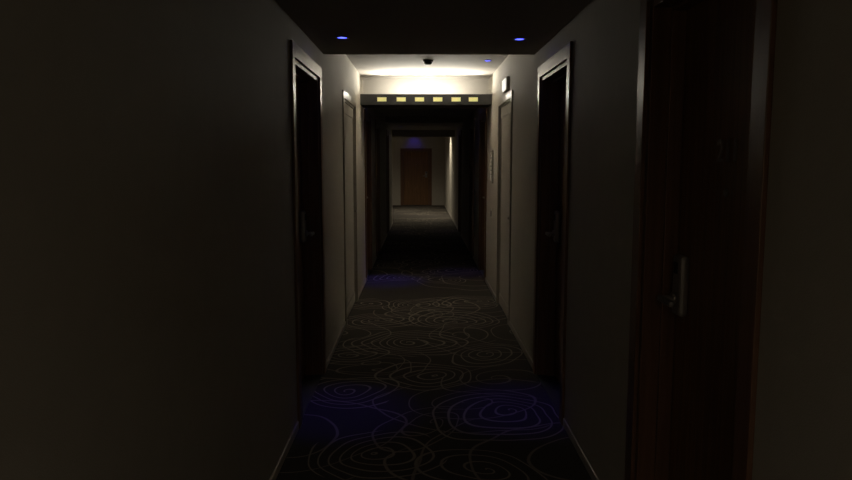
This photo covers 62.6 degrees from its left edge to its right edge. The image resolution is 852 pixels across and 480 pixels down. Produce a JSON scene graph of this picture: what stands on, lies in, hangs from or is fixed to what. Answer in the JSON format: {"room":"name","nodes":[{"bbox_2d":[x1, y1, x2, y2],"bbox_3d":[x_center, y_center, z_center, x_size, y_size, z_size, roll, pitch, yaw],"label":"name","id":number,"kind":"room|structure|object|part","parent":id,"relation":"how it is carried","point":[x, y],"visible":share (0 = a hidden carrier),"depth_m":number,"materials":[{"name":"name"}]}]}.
{"room":"hotel corridor","nodes":[
{"label":"hotel corridor","id":0,"kind":"room"},
{"bbox_2d":[0,0,392,479],"bbox_3d":[-0.908,-0.374,5.159,0.250,2.800,26.350,0,6,0],"label":"wall","id":1,"kind":"structure","parent":0,"point":[148,326],"depth_m":1.96,"materials":[{"name":"paint"}]},
{"bbox_2d":[296,81,304,379],"bbox_3d":[-0.927,-0.010,4.691,0.041,2.169,0.950,0,6,0],"label":"leaf","id":2,"kind":"object","parent":1,"relation":"attached to","point":[298,124],"visible":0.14,"depth_m":5.07,"materials":[{"name":"brown wood"}]},
{"bbox_2d":[299,210,305,242],"bbox_3d":[-0.891,-0.097,5.067,0.036,0.230,0.090,0,6,0],"label":"lock plate","id":3,"kind":"object","parent":2,"relation":"attached to","point":[302,213],"visible":1,"depth_m":5.03,"materials":[{"name":"metal"}]},
{"bbox_2d":[290,40,325,427],"bbox_3d":[-0.856,-0.065,4.686,0.186,2.290,1.180,0,6,0],"label":"frame","id":4,"kind":"object","parent":1,"relation":"attached to","point":[304,70],"visible":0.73,"depth_m":5.11,"materials":[{"name":"brown wood"}]},
{"bbox_2d":[270,222,392,479],"bbox_3d":[-0.777,1.001,5.238,0.010,0.050,26.200,0,6,0],"label":"baseboard","id":5,"kind":"structure","parent":1,"relation":"attached to","point":[275,473],"depth_m":4.10,"materials":[{"name":"paint"}]},
{"bbox_2d":[345,103,354,316],"bbox_3d":[-0.827,-0.320,7.404,0.033,2.180,1.116,0,6,0],"label":"leaf","id":6,"kind":"object","parent":1,"relation":"attached to","point":[349,137],"visible":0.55,"depth_m":7.42,"materials":[{"name":"laminate"}]},
{"bbox_2d":[342,90,357,325],"bbox_3d":[-0.832,-0.362,7.400,0.094,2.280,1.300,0,6,0],"label":"frame","id":7,"kind":"object","parent":1,"relation":"attached to","point":[346,97],"visible":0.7,"depth_m":7.49,"materials":[{"name":"paint"}]},
{"bbox_2d":[364,109,371,279],"bbox_3d":[-0.894,-0.642,9.864,0.186,2.290,1.080,0,6,0],"label":"frame","id":8,"kind":"object","parent":1,"relation":"attached to","point":[367,116],"visible":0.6,"depth_m":10.25,"materials":[{"name":"brown wood"}]},
{"bbox_2d":[392,137,444,204],"bbox_3d":[-1.050,-2.695,25.980,3.974,2.800,0.250,0,6,0],"label":"wall","id":9,"kind":"structure","parent":0,"point":[437,144],"depth_m":25.84,"materials":[{"name":"paint"}]},
{"bbox_2d":[404,152,427,204],"bbox_3d":[-0.367,-2.296,26.052,0.930,1.979,0.041,0,6,0],"label":"leaf","id":10,"kind":"object","parent":9,"relation":"attached to","point":[415,163],"visible":1,"depth_m":26.04,"materials":[{"name":"brown wood"}]},
{"bbox_2d":[400,148,431,204],"bbox_3d":[-0.367,-2.342,25.976,1.160,2.100,0.186,0,6,0],"label":"frame","id":11,"kind":"object","parent":9,"relation":"attached to","point":[402,150],"visible":0.99,"depth_m":25.88,"materials":[{"name":"brown wood"}]},
{"bbox_2d":[275,0,591,136],"bbox_3d":[-0.927,-1.911,8.836,3.474,0.560,34.000,0,6,0],"label":"ceiling","id":12,"kind":"structure","parent":0,"point":[388,43],"depth_m":4.72,"materials":[{"name":"paint"}]},
{"bbox_2d":[335,36,348,38],"bbox_3d":[-0.554,-1.338,4.626,0.092,0.006,0.092,0,6,0],"label":"recessed light","id":13,"kind":"object","parent":12,"relation":"in","point":[337,37],"visible":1,"depth_m":4.62,"materials":[{"name":"metal"}]},
{"bbox_2d":[360,94,491,107],"bbox_3d":[0.000,-1.754,8.833,1.620,0.130,0.454,0,6,0],"label":"beam","id":14,"kind":"structure","parent":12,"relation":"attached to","point":[366,100],"depth_m":8.61,"materials":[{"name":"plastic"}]},
{"bbox_2d":[423,59,432,64],"bbox_3d":[0.021,-1.861,7.339,0.110,0.048,0.110,0,6,0],"label":"smoke detector","id":15,"kind":"object","parent":12,"relation":"attached to","point":[427,61],"visible":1,"depth_m":7.31,"materials":[{"name":"plastic"}]},
{"bbox_2d":[513,37,525,40],"bbox_3d":[0.626,-1.344,4.684,0.092,0.006,0.092,0,6,0],"label":"recessed light","id":16,"kind":"object","parent":12,"relation":"in","point":[519,38],"visible":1,"depth_m":4.68,"materials":[{"name":"metal"}]},
{"bbox_2d":[276,205,591,479],"bbox_3d":[-0.927,0.644,9.121,3.974,0.100,34.500,0,6,0],"label":"floor","id":17,"kind":"structure","parent":0,"point":[427,376],"depth_m":4.95,"materials":[{"name":"carpet"}]},
{"bbox_2d":[445,0,851,479],"bbox_3d":[0.935,-0.799,8.974,0.250,2.800,34.000,0,6,0],"label":"wall","id":18,"kind":"structure","parent":0,"point":[803,430],"depth_m":1.83,"materials":[{"name":"paint"}]},
{"bbox_2d":[478,109,486,280],"bbox_3d":[0.880,-0.643,9.876,0.186,2.290,1.080,0,6,0],"label":"frame","id":19,"kind":"object","parent":18,"relation":"attached to","point":[483,116],"visible":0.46,"depth_m":10.27,"materials":[{"name":"brown wood"}]},
{"bbox_2d":[490,152,491,180],"bbox_3d":[0.808,-0.905,8.619,0.008,0.360,0.360,0,6,0],"label":"sheet","id":20,"kind":"object","parent":18,"relation":"attached to","point":[490,152],"visible":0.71,"depth_m":8.72,"materials":[{"name":"white plastic"}]},
{"bbox_2d":[489,150,493,182],"bbox_3d":[0.802,-0.905,8.619,0.020,0.400,0.400,0,6,0],"label":"frame","id":21,"kind":"object","parent":18,"relation":"attached to","point":[492,151],"visible":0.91,"depth_m":8.43,"materials":[{"name":"paint"}]},
{"bbox_2d":[496,90,512,324],"bbox_3d":[0.855,-0.357,7.352,0.094,2.280,1.180,0,6,0],"label":"frame","id":22,"kind":"object","parent":18,"relation":"attached to","point":[509,96],"visible":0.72,"depth_m":7.56,"materials":[{"name":"paint"}]},
{"bbox_2d":[499,102,510,317],"bbox_3d":[0.850,-0.315,7.357,0.033,2.180,0.996,0,6,0],"label":"leaf","id":23,"kind":"object","parent":18,"relation":"attached to","point":[505,159],"visible":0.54,"depth_m":7.42,"materials":[{"name":"laminate"}]},
{"bbox_2d":[502,76,508,92],"bbox_3d":[0.804,-1.569,7.076,0.036,0.130,0.340,0,6,0],"label":"emergency light","id":24,"kind":"object","parent":18,"relation":"attached to","point":[505,83],"visible":1,"depth_m":6.93,"materials":[{"name":"white plastic"}]},
{"bbox_2d":[444,204,598,479],"bbox_3d":[0.805,0.568,9.125,0.010,0.050,34.000,0,6,0],"label":"baseboard","id":25,"kind":"structure","parent":18,"relation":"attached to","point":[574,441],"depth_m":4.16,"materials":[{"name":"paint"}]},
{"bbox_2d":[533,41,572,424],"bbox_3d":[0.917,-0.067,4.708,0.186,2.290,1.120,0,6,0],"label":"frame","id":26,"kind":"object","parent":18,"relation":"attached to","point":[557,69],"visible":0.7,"depth_m":5.11,"materials":[{"name":"brown wood"}]},
{"bbox_2d":[554,80,565,382],"bbox_3d":[0.988,-0.013,4.715,0.041,2.169,0.890,0,6,0],"label":"leaf","id":27,"kind":"object","parent":18,"relation":"attached to","point":[562,111],"visible":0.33,"depth_m":5.03,"materials":[{"name":"brown wood"}]},
{"bbox_2d":[553,211,560,242],"bbox_3d":[0.947,-0.096,5.060,0.036,0.230,0.090,0,6,0],"label":"lock plate","id":28,"kind":"object","parent":27,"relation":"attached to","point":[556,238],"visible":1,"depth_m":5.02,"materials":[{"name":"metal"}]},
{"bbox_2d":[625,0,777,479],"bbox_3d":[0.935,0.198,2.333,0.186,2.290,1.060,0,6,0],"label":"frame","id":29,"kind":"object","parent":18,"relation":"attached to","point":[666,24],"visible":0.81,"depth_m":2.69,"materials":[{"name":"brown wood"}]},
{"bbox_2d":[668,0,755,479],"bbox_3d":[1.005,0.252,2.340,0.041,2.169,0.830,0,6,0],"label":"door","id":30,"kind":"structure","parent":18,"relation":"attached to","point":[720,34],"depth_m":2.42,"materials":[{"name":"brown wood"}]},
{"bbox_2d":[672,254,688,316],"bbox_3d":[0.962,0.172,2.655,0.040,0.230,0.090,0,6,0],"label":"lock plate","id":31,"kind":"object","parent":30,"relation":"attached to","point":[680,280],"depth_m":2.62,"materials":[{"name":"metal"}]},
{"bbox_2d":[663,292,676,304],"bbox_3d":[0.919,0.222,2.661,0.055,0.048,0.048,0,6,0],"label":"rosette","id":32,"kind":"object","parent":31,"relation":"attached to","point":[673,296],"visible":0.65,"depth_m":2.65,"materials":[{"name":"metal"}]},
{"bbox_2d":[657,295,674,307],"bbox_3d":[0.892,0.227,2.605,0.022,0.024,0.139,0,6,0],"label":"lever","id":33,"kind":"object","parent":32,"relation":"attached to","point":[661,298],"visible":1,"depth_m":2.58,"materials":[{"name":"metal"}]},
{"bbox_3d":[0.944,0.105,2.648,0.004,0.045,0.036,0,6,0],"label":"card slot","id":34,"kind":"part","parent":31,"relation":"part of","materials":[{"name":"black plastic"}]},
{"bbox_2d":[716,138,736,161],"bbox_3d":[0.982,-0.293,2.288,0.006,0.076,0.139,0,6,0],"label":"room number","id":35,"kind":"object","parent":30,"relation":"attached to","point":[720,141],"visible":1,"depth_m":2.28,"materials":[{"name":"metal"}]}
]}

